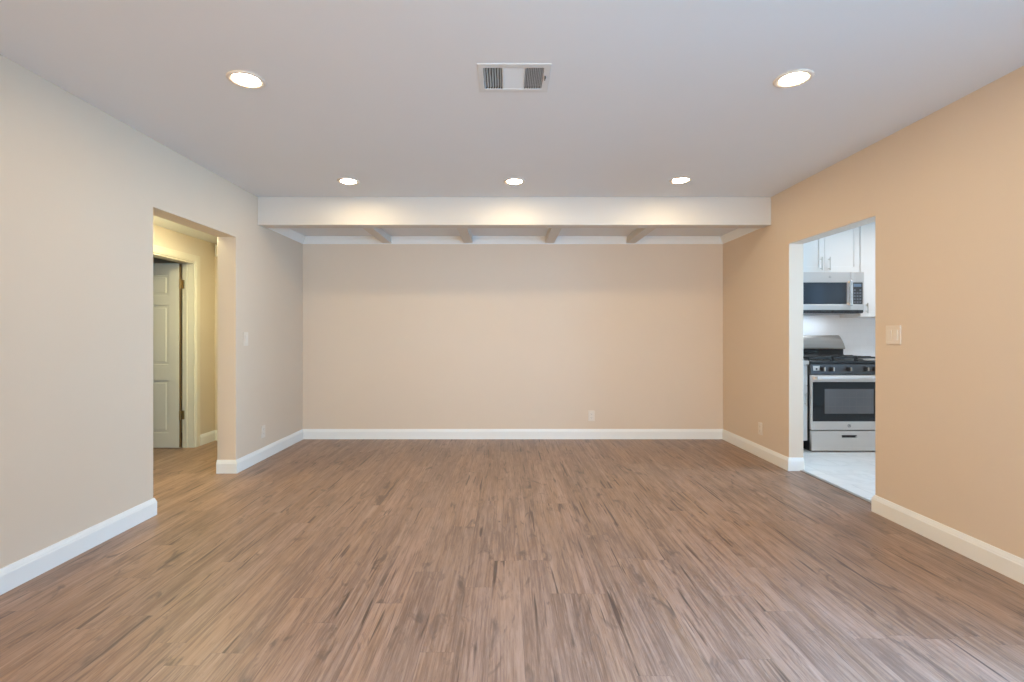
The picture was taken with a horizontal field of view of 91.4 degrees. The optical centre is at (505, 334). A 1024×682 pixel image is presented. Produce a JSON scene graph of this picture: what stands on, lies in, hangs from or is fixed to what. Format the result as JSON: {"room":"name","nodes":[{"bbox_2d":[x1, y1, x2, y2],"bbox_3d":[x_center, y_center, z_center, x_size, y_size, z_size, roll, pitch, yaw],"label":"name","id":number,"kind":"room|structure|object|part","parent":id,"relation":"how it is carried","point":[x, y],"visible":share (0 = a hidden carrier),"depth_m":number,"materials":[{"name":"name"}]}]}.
{"room":"empty living room","nodes":[
{"label":"empty living room","id":0,"kind":"room"},
{"bbox_2d":[0,54,302,568],"bbox_3d":[-2.367,-0.080,2.013,0.160,2.500,7.225,0,0,0],"label":"wall","id":1,"kind":"structure","parent":0,"point":[82,188],"depth_m":2.79,"materials":[{"name":"beige paint"}]},
{"bbox_2d":[0,498,156,594],"bbox_3d":[-2.360,1.113,0.829,0.174,0.113,4.858,0,0,0],"label":"baseboard","id":2,"kind":"structure","parent":1,"relation":"attached to","point":[23,570],"depth_m":2.62,"materials":[{"name":"white paint"}]},
{"bbox_2d":[243,332,247,345],"bbox_3d":[-2.281,0.035,4.390,0.011,0.118,0.072,0,0,0],"label":"light switch","id":3,"kind":"object","parent":1,"relation":"attached to","point":[245,334],"visible":1,"depth_m":4.37,"materials":[{"name":"white plastic"}]},
{"bbox_2d":[216,429,302,473],"bbox_3d":[-2.360,1.113,4.923,0.174,0.113,1.404,0,0,0],"label":"baseboard","id":4,"kind":"structure","parent":1,"relation":"attached to","point":[222,466],"depth_m":4.55,"materials":[{"name":"white paint"}]},
{"bbox_2d":[261,425,264,437],"bbox_3d":[-2.283,0.908,4.705,0.009,0.116,0.072,0,0,0],"label":"outlet","id":5,"kind":"object","parent":1,"relation":"attached to","point":[263,426],"visible":1,"depth_m":4.70,"materials":[{"name":"white plastic"}]},
{"bbox_2d":[268,228,304,243],"bbox_3d":[-2.263,-1.062,5.183,0.048,0.079,0.885,0,0,0],"label":"crown molding","id":6,"kind":"structure","parent":1,"relation":"attached to","point":[287,232],"depth_m":5.25,"materials":[{"name":"white paint"}]},
{"bbox_2d":[153,257,181,432],"bbox_3d":[-4.430,0.020,6.050,2.140,2.300,0.100,0,0,0],"label":"wall","id":7,"kind":"structure","parent":0,"point":[155,260],"depth_m":6.00,"materials":[{"name":"paint"}]},
{"bbox_2d":[153,225,214,434],"bbox_3d":[-3.300,0.052,3.580,0.120,2.235,4.160,0,0,0],"label":"wall","id":8,"kind":"structure","parent":0,"point":[163,237],"depth_m":5.39,"materials":[{"name":"paint"}]},
{"bbox_2d":[153,253,194,447],"bbox_3d":[-3.300,0.205,4.825,0.120,1.930,0.770,0,0,0],"label":"lining","id":9,"kind":"object","parent":8,"relation":"attached to","point":[188,268],"visible":0.53,"depth_m":5.19,"materials":[{"name":"beige paint"}]},
{"bbox_2d":[153,263,184,447],"bbox_3d":[-3.723,0.212,5.141,0.769,1.904,0.101,0,0,0],"label":"door","id":10,"kind":"structure","parent":9,"relation":"attached to","point":[166,276],"depth_m":5.16,"materials":[{"name":"paint"}]},
{"bbox_2d":[153,244,199,446],"bbox_3d":[-3.232,0.171,4.825,0.016,1.999,0.908,0,0,0],"label":"door frame","id":11,"kind":"structure","parent":8,"relation":"attached to","point":[160,250],"depth_m":5.21,"materials":[{"name":"beige paint"}]},
{"bbox_2d":[200,430,216,445],"bbox_3d":[-2.844,1.113,5.423,0.793,0.113,0.275,0,0,0],"label":"baseboard","id":12,"kind":"structure","parent":8,"relation":"attached to","point":[208,437],"depth_m":5.42,"materials":[{"name":"white paint"}]},
{"bbox_2d":[153,215,216,243],"bbox_3d":[-2.844,-1.040,3.530,0.793,0.050,4.060,0,0,0],"label":"ceiling","id":13,"kind":"structure","parent":0,"point":[157,221],"depth_m":4.81,"materials":[{"name":"paint"}]},
{"bbox_2d":[215,244,216,429],"bbox_3d":[-2.844,0.052,5.610,0.793,2.235,0.100,0,0,0],"label":"wall","id":14,"kind":"structure","parent":0,"point":[215,244],"depth_m":5.56,"materials":[{"name":"paint"}]},
{"bbox_2d":[0,433,1023,681],"bbox_3d":[-0.100,1.200,2.200,11.000,0.060,7.800,0,0,0],"label":"floor","id":15,"kind":"structure","parent":0,"point":[317,560],"depth_m":2.39,"materials":[{"name":"laminate"}]},
{"bbox_2d":[803,365,806,440],"bbox_3d":[2.815,0.734,5.359,0.460,0.872,0.701,0,0,0],"label":"base cabinet","id":16,"kind":"object","parent":15,"relation":"on","point":[804,366],"visible":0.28,"depth_m":5.04,"materials":[{"name":"white paint"}]},
{"bbox_3d":[2.815,0.407,5.055,0.454,0.206,0.020,0,0,0],"label":"drawer","id":17,"kind":"part","parent":16,"relation":"part of","materials":[{"name":"white paint"}]},
{"bbox_2d":[800,470,870,503],"bbox_3d":[2.547,1.167,3.811,0.036,0.006,1.007,0,0,0],"label":"trim","id":18,"kind":"structure","parent":15,"relation":"on","point":[803,471],"depth_m":3.83,"materials":[{"name":"grey metal"}]},
{"bbox_2d":[803,335,874,450],"bbox_3d":[3.425,0.587,5.306,0.754,1.166,0.759,0,0,0],"label":"gas range","id":19,"kind":"object","parent":15,"relation":"on","point":[840,387],"visible":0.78,"depth_m":4.99,"materials":[{"name":"silver metal"}]},
{"bbox_2d":[803,358,874,363],"bbox_3d":[3.425,0.274,5.316,0.754,0.024,0.628,0,0,0],"label":"cooktop","id":20,"kind":"object","parent":19,"relation":"in","point":[811,360],"depth_m":5.06,"materials":[{"name":"black metal"}]},
{"bbox_3d":[3.425,0.341,5.020,0.754,0.105,0.060,0,0,0],"label":"control panel","id":21,"kind":"part","parent":19,"relation":"part of","materials":[{"name":"metal"}]},
{"bbox_3d":[3.425,0.673,5.006,0.752,0.549,0.033,0,0,0],"label":"oven door","id":22,"kind":"part","parent":19,"relation":"part of","materials":[{"name":"metal"}]},
{"bbox_3d":[3.425,1.056,5.006,0.750,0.199,0.033,0,0,0],"label":"drawer","id":23,"kind":"part","parent":19,"relation":"part of","materials":[{"name":"metal"}]},
{"bbox_3d":[3.425,0.666,5.004,0.726,0.394,0.024,0,0,0],"label":"door glass","id":24,"kind":"part","parent":19,"relation":"part of","materials":[{"name":"black glass"}]},
{"bbox_3d":[3.425,0.428,4.959,0.704,0.038,0.066,0,0,0],"label":"door handle","id":25,"kind":"part","parent":19,"relation":"part of","materials":[{"name":"metal"}]},
{"bbox_2d":[0,0,1023,196],"bbox_3d":[0.077,-1.300,1.570,4.728,0.060,6.340,0,0,0],"label":"ceiling","id":26,"kind":"structure","parent":0,"point":[386,96],"depth_m":2.54,"materials":[{"name":"paint"}]},
{"bbox_2d":[226,70,265,88],"bbox_3d":[-1.290,-1.266,2.485,0.180,0.007,0.180,0,0,0],"label":"recessed light","id":27,"kind":"object","parent":26,"relation":"in","point":[245,79],"visible":1,"depth_m":2.48,"materials":[{"name":"white"}]},
{"bbox_2d":[337,178,359,184],"bbox_3d":[-1.300,-1.266,4.125,0.180,0.007,0.180,0,0,0],"label":"recessed light","id":28,"kind":"object","parent":26,"relation":"in","point":[348,181],"visible":1,"depth_m":4.12,"materials":[{"name":"white"}]},
{"bbox_2d":[477,63,551,91],"bbox_3d":[0.039,-1.322,2.474,0.350,0.140,0.274,0,0,0],"label":"ceiling vent","id":29,"kind":"object","parent":26,"relation":"in","point":[493,77],"visible":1,"depth_m":2.47,"materials":[{"name":"white metal"}]},
{"bbox_2d":[504,178,524,184],"bbox_3d":[0.070,-1.266,4.130,0.180,0.007,0.180,0,0,0],"label":"recessed light","id":30,"kind":"object","parent":26,"relation":"in","point":[511,181],"visible":1,"depth_m":4.12,"materials":[{"name":"white"}]},
{"bbox_2d":[258,197,770,227],"bbox_3d":[0.077,-1.141,4.670,4.728,0.258,0.140,0,0,0],"label":"beam","id":31,"kind":"structure","parent":26,"relation":"attached to","point":[273,212],"depth_m":4.60,"materials":[{"name":"paint"}]},
{"bbox_2d":[669,177,691,183],"bbox_3d":[1.430,-1.266,4.100,0.180,0.007,0.180,0,0,0],"label":"recessed light","id":32,"kind":"object","parent":26,"relation":"in","point":[678,180],"visible":1,"depth_m":4.09,"materials":[{"name":"white"}]},
{"bbox_2d":[773,69,814,87],"bbox_3d":[1.423,-1.266,2.475,0.180,0.007,0.180,0,0,0],"label":"recessed light","id":33,"kind":"object","parent":26,"relation":"in","point":[794,78],"visible":1,"depth_m":2.47,"materials":[{"name":"white"}]},
{"bbox_2d":[303,244,722,428],"bbox_3d":[0.060,-0.080,5.675,5.014,2.500,0.100,0,0,0],"label":"wall","id":34,"kind":"structure","parent":0,"point":[396,336],"depth_m":5.62,"materials":[{"name":"beige paint"}]},
{"bbox_2d":[457,228,472,242],"bbox_3d":[-0.425,-1.066,5.183,0.100,0.072,0.885,0,0,0],"label":"beam","id":35,"kind":"structure","parent":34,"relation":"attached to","point":[465,233],"depth_m":5.18,"materials":[{"name":"paint"}]},
{"bbox_2d":[303,429,722,438],"bbox_3d":[0.077,1.113,5.618,4.728,0.113,0.014,0,0,0],"label":"baseboard","id":36,"kind":"structure","parent":34,"relation":"attached to","point":[307,433],"depth_m":5.61,"materials":[{"name":"white paint"}]},
{"bbox_2d":[303,236,722,243],"bbox_3d":[0.077,-1.062,5.601,4.728,0.079,0.048,0,0,0],"label":"crown molding","id":37,"kind":"structure","parent":34,"relation":"attached to","point":[308,239],"depth_m":5.60,"materials":[{"name":"white paint"}]},
{"bbox_2d":[545,228,561,242],"bbox_3d":[0.490,-1.066,5.183,0.100,0.072,0.885,0,0,0],"label":"beam","id":38,"kind":"structure","parent":34,"relation":"attached to","point":[552,234],"depth_m":5.18,"materials":[{"name":"paint"}]},
{"bbox_2d":[588,411,594,420],"bbox_3d":[0.960,0.908,5.620,0.072,0.116,0.009,0,0,0],"label":"outlet","id":39,"kind":"object","parent":34,"relation":"attached to","point":[591,414],"visible":1,"depth_m":5.62,"materials":[{"name":"white plastic"}]},
{"bbox_2d":[626,228,655,242],"bbox_3d":[1.400,-1.066,5.183,0.100,0.072,0.885,0,0,0],"label":"beam","id":40,"kind":"structure","parent":34,"relation":"attached to","point":[637,234],"depth_m":5.21,"materials":[{"name":"paint"}]},
{"bbox_2d":[290,228,736,235],"bbox_3d":[0.077,-1.186,5.183,4.728,0.168,0.885,0,0,0],"label":"ceiling","id":41,"kind":"structure","parent":0,"point":[304,231],"depth_m":5.32,"materials":[{"name":"paint"}]},
{"bbox_2d":[363,228,390,242],"bbox_3d":[-1.335,-1.066,5.183,0.100,0.072,0.885,0,0,0],"label":"beam","id":42,"kind":"structure","parent":41,"relation":"attached to","point":[380,234],"depth_m":5.20,"materials":[{"name":"paint"}]},
{"bbox_2d":[803,315,874,356],"bbox_3d":[3.933,-0.080,5.765,2.733,2.500,0.100,0,0,0],"label":"wall","id":43,"kind":"structure","parent":0,"point":[857,335],"depth_m":5.71,"materials":[{"name":"white paint"}]},
{"bbox_2d":[803,226,859,271],"bbox_3d":[3.425,-0.969,5.526,0.758,0.594,0.372,0,0,0],"label":"upper cabinet","id":44,"kind":"object","parent":43,"relation":"attached to","point":[839,252],"visible":0.57,"depth_m":5.39,"materials":[{"name":"white paint"}]},
{"bbox_3d":[3.236,-0.969,5.386,0.376,0.586,0.020,0,0,0],"label":"door","id":45,"kind":"part","parent":44,"relation":"part of","materials":[{"name":"white paint"}]},
{"bbox_2d":[803,272,863,314],"bbox_3d":[3.425,-0.450,5.487,0.756,0.436,0.435,0,0,0],"label":"microwave","id":46,"kind":"object","parent":44,"relation":"attached to","point":[824,293],"visible":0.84,"depth_m":5.31,"materials":[{"name":"metal"}]},
{"bbox_3d":[3.353,-0.467,5.321,0.613,0.402,0.022,0,0,0],"label":"door","id":47,"kind":"part","parent":46,"relation":"part of","materials":[{"name":"metal"}]},
{"bbox_3d":[3.646,-0.445,5.290,0.031,0.275,0.040,0,0,0],"label":"door handle","id":48,"kind":"part","parent":46,"relation":"part of","materials":[{"name":"metal"}]},
{"bbox_3d":[3.732,-0.467,5.321,0.141,0.402,0.022,0,0,0],"label":"control panel","id":49,"kind":"part","parent":46,"relation":"part of","materials":[{"name":"metal"}]},
{"bbox_3d":[3.614,-0.969,5.386,0.376,0.586,0.020,0,0,0],"label":"door","id":50,"kind":"part","parent":44,"relation":"part of","materials":[{"name":"white paint"}]},
{"bbox_2d":[840,222,874,317],"bbox_3d":[4.109,-0.730,5.526,0.598,1.072,0.372,0,0,0],"label":"upper cabinet","id":51,"kind":"object","parent":43,"relation":"attached to","point":[867,232],"visible":0.23,"depth_m":5.39,"materials":[{"name":"white paint"}]},
{"bbox_3d":[3.959,-0.730,5.386,0.294,1.064,0.020,0,0,0],"label":"door","id":52,"kind":"part","parent":51,"relation":"part of","materials":[{"name":"white paint"}]},
{"bbox_2d":[723,66,1023,558],"bbox_3d":[2.504,-0.080,2.013,0.126,2.500,7.225,0,0,0],"label":"wall","id":53,"kind":"structure","parent":0,"point":[943,193],"depth_m":2.89,"materials":[{"name":"beige paint"}]},
{"bbox_2d":[721,228,759,243],"bbox_3d":[2.417,-1.062,5.183,0.048,0.079,0.885,0,0,0],"label":"crown molding","id":54,"kind":"structure","parent":53,"relation":"attached to","point":[738,232],"depth_m":5.24,"materials":[{"name":"white paint"}]},
{"bbox_2d":[758,422,761,434],"bbox_3d":[2.437,0.898,4.795,0.009,0.116,0.072,0,0,0],"label":"outlet","id":55,"kind":"object","parent":53,"relation":"attached to","point":[759,423],"visible":1,"depth_m":4.79,"materials":[{"name":"beige plastic"}]},
{"bbox_2d":[722,429,803,470],"bbox_3d":[2.497,1.113,4.963,0.140,0.113,1.325,0,0,0],"label":"baseboard","id":56,"kind":"structure","parent":53,"relation":"attached to","point":[789,464],"depth_m":4.68,"materials":[{"name":"white paint"}]},
{"bbox_2d":[886,325,900,344],"bbox_3d":[2.435,0.000,3.147,0.011,0.118,0.119,0,0,0],"label":"light switch","id":57,"kind":"object","parent":53,"relation":"attached to","point":[893,333],"visible":1,"depth_m":3.14,"materials":[{"name":"beige plastic"}]},
{"bbox_2d":[871,495,1023,583],"bbox_3d":[2.497,1.113,2.245,0.140,0.113,2.151,0,0,0],"label":"baseboard","id":58,"kind":"structure","parent":53,"relation":"attached to","point":[1010,565],"depth_m":2.71,"materials":[{"name":"white paint"}]}
]}

